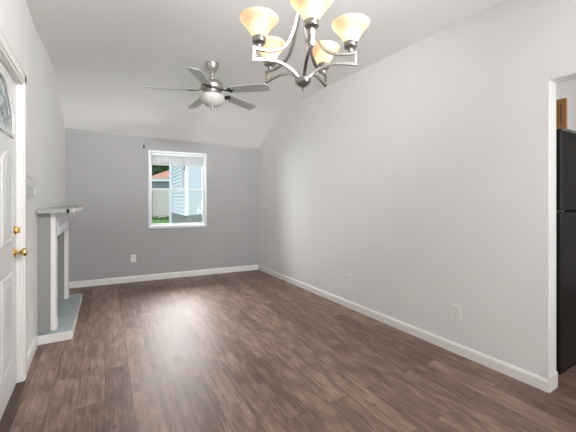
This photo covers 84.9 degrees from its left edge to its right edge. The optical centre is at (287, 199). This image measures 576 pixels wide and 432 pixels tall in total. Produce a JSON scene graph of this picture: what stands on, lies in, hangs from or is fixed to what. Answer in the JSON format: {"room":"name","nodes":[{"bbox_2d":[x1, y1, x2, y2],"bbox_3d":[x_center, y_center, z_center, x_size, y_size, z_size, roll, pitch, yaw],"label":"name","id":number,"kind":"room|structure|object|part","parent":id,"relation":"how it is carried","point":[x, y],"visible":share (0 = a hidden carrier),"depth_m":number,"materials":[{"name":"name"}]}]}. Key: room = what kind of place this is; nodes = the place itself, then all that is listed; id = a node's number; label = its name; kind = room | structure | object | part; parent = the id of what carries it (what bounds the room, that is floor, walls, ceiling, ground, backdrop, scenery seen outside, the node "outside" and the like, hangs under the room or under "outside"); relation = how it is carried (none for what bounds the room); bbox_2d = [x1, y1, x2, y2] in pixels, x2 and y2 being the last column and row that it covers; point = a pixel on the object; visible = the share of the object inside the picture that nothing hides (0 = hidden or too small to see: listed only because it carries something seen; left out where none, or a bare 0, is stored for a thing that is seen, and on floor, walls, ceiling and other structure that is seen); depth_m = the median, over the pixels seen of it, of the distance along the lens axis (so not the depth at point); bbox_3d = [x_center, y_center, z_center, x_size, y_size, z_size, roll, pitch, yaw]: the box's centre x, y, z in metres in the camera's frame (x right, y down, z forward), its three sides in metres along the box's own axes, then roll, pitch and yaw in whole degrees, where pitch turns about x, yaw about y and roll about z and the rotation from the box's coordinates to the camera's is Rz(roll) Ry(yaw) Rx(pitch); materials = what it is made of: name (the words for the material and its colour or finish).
{"room":"living room","nodes":[
{"label":"living room","id":0,"kind":"room"},
{"bbox_2d":[0,0,64,352],"bbox_3d":[-1.275,-0.150,1.199,0.210,2.880,7.780,0,0,-32],"label":"wall","id":1,"kind":"structure","parent":0,"point":[45,120],"depth_m":2.77,"materials":[{"name":"paint"}]},
{"bbox_2d":[0,381,25,431],"bbox_3d":[-1.649,1.264,1.756,0.158,0.011,0.936,0,0,-32],"label":"trim","id":2,"kind":"structure","parent":1,"relation":"attached to","point":[5,421],"depth_m":1.91,"materials":[{"name":"brown wood"}]},
{"bbox_2d":[0,26,26,382],"bbox_3d":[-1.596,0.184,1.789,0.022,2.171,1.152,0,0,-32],"label":"trim","id":3,"kind":"structure","parent":1,"relation":"attached to","point":[6,49],"depth_m":2.20,"materials":[{"name":"white paint"}]},
{"bbox_2d":[0,61,27,419],"bbox_3d":[-1.614,0.231,1.780,0.110,2.055,0.925,0,0,-32],"label":"door","id":4,"kind":"structure","parent":1,"relation":"in","point":[8,228],"depth_m":1.92,"materials":[{"name":"white paint"}]},
{"bbox_3d":[-1.624,-0.567,1.775,0.002,0.270,0.590,0,0,-32],"label":"fanlight glass","id":5,"kind":"part","parent":4,"relation":"part of","materials":[{"name":"clear glass"}]},
{"bbox_3d":[-1.719,-0.012,1.933,0.008,0.580,0.295,0,0,-32],"label":"panel","id":6,"kind":"part","parent":4,"relation":"part of","materials":[{"name":"white paint"}]},
{"bbox_3d":[-1.719,0.763,1.933,0.008,0.590,0.295,0,0,-32],"label":"panel","id":7,"kind":"part","parent":4,"relation":"part of","materials":[{"name":"white paint"}]},
{"bbox_3d":[-1.619,-0.554,1.778,0.016,0.305,0.660,0,0,-32],"label":"fanlight frame","id":8,"kind":"part","parent":4,"relation":"part of","materials":[{"name":"white paint"}]},
{"bbox_3d":[-1.803,0.353,2.127,0.068,0.066,0.066,0,0,-32],"label":"knob","id":9,"kind":"part","parent":4,"relation":"part of","materials":[{"name":"gold metal"}]},
{"bbox_2d":[27,175,35,196],"bbox_3d":[-1.927,-0.108,2.360,0.058,0.167,0.050,0,0,-32],"label":"wall box","id":10,"kind":"object","parent":1,"relation":"attached to","point":[31,190],"visible":0.79,"depth_m":2.35,"materials":[{"name":"grey paint"}]},
{"bbox_2d":[27,334,37,371],"bbox_3d":[-2.053,1.220,2.522,0.013,0.100,0.537,0,0,-32],"label":"baseboard","id":11,"kind":"structure","parent":1,"relation":"attached to","point":[31,352],"depth_m":2.52,"materials":[{"name":"white paint"}]},
{"bbox_2d":[65,128,257,281],"bbox_3d":[-1.958,-0.030,5.174,3.303,2.640,0.140,0,0,-25],"label":"wall","id":12,"kind":"structure","parent":0,"point":[106,174],"depth_m":4.93,"materials":[{"name":"grey paint"}]},
{"bbox_2d":[131,254,135,261],"bbox_3d":[-2.399,0.905,4.884,0.074,0.118,0.010,0,0,-25],"label":"wall outlet","id":13,"kind":"object","parent":12,"relation":"attached to","point":[133,257],"visible":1,"depth_m":4.88,"materials":[{"name":"plastic"}]},
{"bbox_2d":[69,264,257,287],"bbox_3d":[-1.863,1.224,5.133,2.899,0.092,0.013,0,0,-25],"label":"baseboard","id":14,"kind":"structure","parent":12,"relation":"attached to","point":[85,283],"depth_m":5.03,"materials":[{"name":"white paint"}]},
{"bbox_2d":[148,150,206,228],"bbox_3d":[-1.822,-0.167,5.224,0.916,1.244,0.155,0,0,-25],"label":"window","id":15,"kind":"structure","parent":12,"relation":"in","point":[203,223],"depth_m":5.20,"materials":[{"name":"white plastic"}]},
{"bbox_3d":[-1.845,-0.458,5.272,0.846,0.596,0.030,0,0,-25],"label":"sash","id":16,"kind":"part","parent":15,"relation":"part of","materials":[{"name":"white plastic"}]},
{"bbox_3d":[-1.830,0.112,5.239,0.846,0.596,0.030,0,0,-25],"label":"sash","id":17,"kind":"part","parent":15,"relation":"part of","materials":[{"name":"white plastic"}]},
{"bbox_2d":[151,153,203,166],"bbox_3d":[-1.805,-0.656,5.188,0.830,0.192,0.022,0,0,-25],"label":"window blind","id":18,"kind":"object","parent":15,"relation":"attached to","point":[192,160],"visible":1,"depth_m":5.18,"materials":[{"name":"white plastic"}]},
{"bbox_3d":[-1.806,-0.736,5.188,0.830,0.032,0.021,0,0,-25],"label":"head rail","id":19,"kind":"part","parent":18,"relation":"part of","materials":[{"name":"white plastic"}]},
{"bbox_3d":[-1.805,-0.569,5.188,0.826,0.018,0.022,0,0,-25],"label":"rail","id":20,"kind":"part","parent":18,"relation":"part of","materials":[{"name":"white plastic"}]},
{"bbox_3d":[-1.800,0.445,5.176,0.916,0.020,0.050,0,0,-25],"label":"sill","id":21,"kind":"part","parent":15,"relation":"part of","materials":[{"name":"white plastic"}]},
{"bbox_2d":[26,0,502,148],"bbox_3d":[0.005,-1.220,2.002,3.212,0.745,8.004,0,0,-32],"label":"ceiling","id":22,"kind":"structure","parent":0,"point":[104,55],"depth_m":3.17,"materials":[{"name":"paint"}]},
{"bbox_2d":[146,61,269,109],"bbox_3d":[-0.851,-1.224,3.433,1.268,0.499,1.238,0,0,-32],"label":"ceiling fan","id":23,"kind":"object","parent":22,"relation":"hanging from","point":[212,97],"visible":1,"depth_m":3.32,"materials":[{"name":"silver metal"}]},
{"bbox_3d":[-1.224,-1.158,3.277,0.470,0.006,0.132,-3,14,-18],"label":"blade","id":24,"kind":"part","parent":23,"relation":"part of","materials":[{"name":"grey wood"}]},
{"bbox_3d":[-1.067,-1.158,3.751,0.132,0.006,0.470,-16,7,-35],"label":"blade","id":25,"kind":"part","parent":23,"relation":"part of","materials":[{"name":"grey wood"}]},
{"bbox_3d":[-0.823,-1.158,2.981,0.132,0.006,0.470,13,3,0],"label":"blade","id":26,"kind":"part","parent":23,"relation":"part of","materials":[{"name":"grey wood"}]},
{"bbox_3d":[-0.820,-1.068,3.406,0.266,0.120,0.266,0,0,-32],"label":"lamp shade","id":27,"kind":"part","parent":23,"relation":"part of","materials":[{"name":"white glass"}]},
{"bbox_3d":[-0.568,-1.158,3.748,0.132,0.006,0.470,-16,-12,35],"label":"blade","id":28,"kind":"part","parent":23,"relation":"part of","materials":[{"name":"grey wood"}]},
{"bbox_3d":[-0.417,-1.158,3.272,0.470,0.006,0.132,3,-12,18],"label":"blade","id":29,"kind":"part","parent":23,"relation":"part of","materials":[{"name":"grey wood"}]},
{"bbox_2d":[239,0,369,90],"bbox_3d":[0.065,-1.012,1.600,0.631,0.919,0.624,0,0,-32],"label":"chandelier","id":30,"kind":"object","parent":22,"relation":"hanging from","point":[259,21],"visible":1,"depth_m":1.52,"materials":[{"name":"white glass"}]},
{"bbox_3d":[-0.138,-0.821,1.504,0.186,0.094,0.186,0,0,-32],"label":"lamp shade","id":31,"kind":"part","parent":30,"relation":"part of","materials":[{"name":"white glass"}]},
{"bbox_3d":[-0.101,-0.821,1.755,0.186,0.094,0.186,0,0,-32],"label":"lamp shade","id":32,"kind":"part","parent":30,"relation":"part of","materials":[{"name":"white glass"}]},
{"bbox_3d":[-0.049,-0.814,1.544,0.259,0.415,0.014,0,0,-24],"label":"arm","id":33,"kind":"part","parent":30,"relation":"part of","materials":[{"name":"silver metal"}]},
{"bbox_3d":[-0.027,-0.814,1.691,0.259,0.415,0.014,0,0,41],"label":"arm","id":34,"kind":"part","parent":30,"relation":"part of","materials":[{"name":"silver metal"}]},
{"bbox_3d":[0.092,-0.814,1.463,0.014,0.415,0.259,0,0,-6],"label":"arm","id":35,"kind":"part","parent":30,"relation":"part of","materials":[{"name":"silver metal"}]},
{"bbox_3d":[0.102,-0.821,1.365,0.186,0.094,0.186,0,0,-32],"label":"lamp shade","id":36,"kind":"part","parent":30,"relation":"part of","materials":[{"name":"white glass"}]},
{"bbox_3d":[0.150,-0.814,1.717,0.014,0.415,0.259,0,0,32],"label":"arm","id":37,"kind":"part","parent":30,"relation":"part of","materials":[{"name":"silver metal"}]},
{"bbox_3d":[0.202,-0.821,1.800,0.186,0.094,0.186,0,0,-32],"label":"lamp shade","id":38,"kind":"part","parent":30,"relation":"part of","materials":[{"name":"white glass"}]},
{"bbox_3d":[0.212,-0.814,1.571,0.259,0.415,0.014,0,0,12],"label":"arm","id":39,"kind":"part","parent":30,"relation":"part of","materials":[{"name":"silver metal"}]},
{"bbox_3d":[0.308,-0.821,1.551,0.186,0.094,0.186,0,0,-32],"label":"lamp shade","id":40,"kind":"part","parent":30,"relation":"part of","materials":[{"name":"white glass"}]},
{"bbox_2d":[7,270,575,431],"bbox_3d":[1.484,1.300,2.911,6.820,0.060,8.100,0,0,-32],"label":"floor","id":41,"kind":"structure","parent":0,"point":[251,350],"depth_m":2.29,"materials":[{"name":"wood"}]},
{"bbox_2d":[35,206,83,344],"bbox_3d":[-2.395,0.674,3.369,0.278,1.192,1.342,0,0,-30],"label":"fireplace","id":42,"kind":"object","parent":41,"relation":"on","point":[58,310],"visible":0.99,"depth_m":2.87,"materials":[{"name":"white paint"}]},
{"bbox_2d":[35,206,81,213],"bbox_3d":[-2.399,0.098,3.368,0.270,0.040,1.340,0,0,-30],"label":"mantel shelf","id":43,"kind":"object","parent":42,"relation":"attached to","point":[59,209],"depth_m":2.84,"materials":[{"name":"grey paint"}]},
{"bbox_2d":[556,129,575,374],"bbox_3d":[2.116,0.375,2.749,0.744,1.790,0.778,0,0,-32],"label":"refrigerator","id":44,"kind":"object","parent":41,"relation":"on","point":[565,139],"visible":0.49,"depth_m":2.30,"materials":[{"name":"black metal"}]},
{"bbox_3d":[2.275,0.665,2.494,0.740,1.150,0.060,0,0,-32],"label":"fridge door","id":45,"kind":"part","parent":44,"relation":"part of","materials":[{"name":"black metal"}]},
{"bbox_3d":[2.275,-0.223,2.494,0.740,0.595,0.060,0,0,-32],"label":"freezer door","id":46,"kind":"part","parent":44,"relation":"part of","materials":[{"name":"black metal"}]},
{"bbox_2d":[258,0,575,378],"bbox_3d":[1.419,-0.130,2.694,0.122,2.840,7.500,0,0,-32],"label":"wall","id":47,"kind":"structure","parent":0,"point":[424,175],"depth_m":2.71,"materials":[{"name":"paint"}]},
{"bbox_2d":[348,274,351,284],"bbox_3d":[0.725,0.931,3.695,0.010,0.118,0.074,0,0,-32],"label":"wall outlet","id":48,"kind":"object","parent":47,"relation":"attached to","point":[349,275],"visible":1,"depth_m":3.69,"materials":[{"name":"plastic"}]},
{"bbox_2d":[258,265,547,392],"bbox_3d":[0.587,1.228,3.916,0.013,0.083,4.317,0,0,-32],"label":"baseboard","id":49,"kind":"structure","parent":47,"relation":"attached to","point":[534,380],"depth_m":2.76,"materials":[{"name":"white paint"}]},
{"bbox_2d":[452,303,460,319],"bbox_3d":[1.395,0.925,2.607,0.010,0.118,0.074,0,0,-32],"label":"wall outlet","id":50,"kind":"object","parent":47,"relation":"attached to","point":[456,309],"visible":1,"depth_m":2.60,"materials":[{"name":"plastic"}]},
{"bbox_2d":[548,371,557,392],"bbox_3d":[1.774,1.218,2.107,0.136,0.105,0.009,0,0,-32],"label":"baseboard","id":51,"kind":"structure","parent":47,"relation":"attached to","point":[553,379],"depth_m":2.10,"materials":[{"name":"white paint"}]},
{"bbox_2d":[556,79,575,121],"bbox_3d":[3.338,-0.835,3.307,2.848,0.630,0.070,0,0,-32],"label":"wall","id":52,"kind":"structure","parent":0,"point":[567,89],"depth_m":2.69,"materials":[{"name":"paint"}]},
{"bbox_2d":[556,98,566,128],"bbox_3d":[2.326,-0.677,2.901,0.756,0.235,0.600,0,0,-32],"label":"upper cabinet","id":53,"kind":"object","parent":52,"relation":"attached to","point":[561,104],"visible":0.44,"depth_m":2.47,"materials":[{"name":"brown wood"}]},
{"bbox_2d":[564,120,575,132],"bbox_3d":[3.382,-0.599,3.234,2.848,0.073,0.040,0,0,-32],"label":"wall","id":54,"kind":"structure","parent":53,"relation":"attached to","point":[571,126],"depth_m":2.53,"materials":[{"name":"white paint"}]},
{"label":"outside","id":55,"kind":"structure","parent":0,"visible":0},
{"bbox_2d":[152,219,168,223],"bbox_3d":[-25.132,1.446,40.807,90.000,0.288,84.150,0,0,-32],"label":"ground","id":56,"kind":"structure","parent":55,"point":[158,221],"depth_m":19.08,"materials":[{"name":"green plant"}]},
{"bbox_2d":[152,156,160,175],"bbox_3d":[-16.643,-2.237,34.131,5.866,7.070,4.695,0,0,-32],"label":"tree","id":57,"kind":"object","parent":56,"relation":"on","point":[157,170],"visible":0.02,"depth_m":34.67,"materials":[{"name":"green plant"}]},
{"bbox_2d":[152,170,168,215],"bbox_3d":[-7.450,-1.085,27.150,6.700,4.750,6.400,0,0,0],"label":"garage","id":58,"kind":"structure","parent":56,"relation":"on","point":[161,180],"depth_m":24.30,"materials":[{"name":"ceramic"}]},
{"bbox_2d":[152,215,168,219],"bbox_3d":[-7.801,1.099,20.243,3.652,0.370,0.619,0,0,0],"label":"weeds","id":59,"kind":"object","parent":56,"relation":"on","point":[153,217],"visible":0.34,"depth_m":20.18,"materials":[{"name":"green plant"}]},
{"bbox_2d":[153,190,168,218],"bbox_3d":[-5.950,0.250,21.000,6.020,2.080,0.120,0,0,0],"label":"fence","id":60,"kind":"object","parent":56,"relation":"on","point":[160,197],"visible":0.29,"depth_m":20.98,"materials":[{"name":"beige wood"}]},
{"bbox_3d":[-8.900,0.250,21.000,0.120,2.080,0.120,0,0,0],"label":"post","id":61,"kind":"part","parent":60,"relation":"part of","materials":[{"name":"beige wood"}]},
{"bbox_2d":[155,160,168,173],"bbox_3d":[-15.440,-2.116,41.529,5.854,6.830,4.102,0,0,-32],"label":"tree","id":62,"kind":"object","parent":56,"relation":"on","point":[163,168],"visible":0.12,"depth_m":39.86,"materials":[{"name":"green plant"}]},
{"bbox_2d":[169,156,201,222],"bbox_3d":[-2.438,-1.085,12.923,2.842,4.750,8.114,0,0,26],"label":"house","id":63,"kind":"structure","parent":56,"relation":"on","point":[184,206],"depth_m":9.90,"materials":[{"name":"blue"}]},
{"bbox_3d":[-3.101,-0.815,9.295,0.006,0.890,0.363,0,0,-27],"label":"pane","id":64,"kind":"part","parent":63,"relation":"part of","materials":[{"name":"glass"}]}
]}

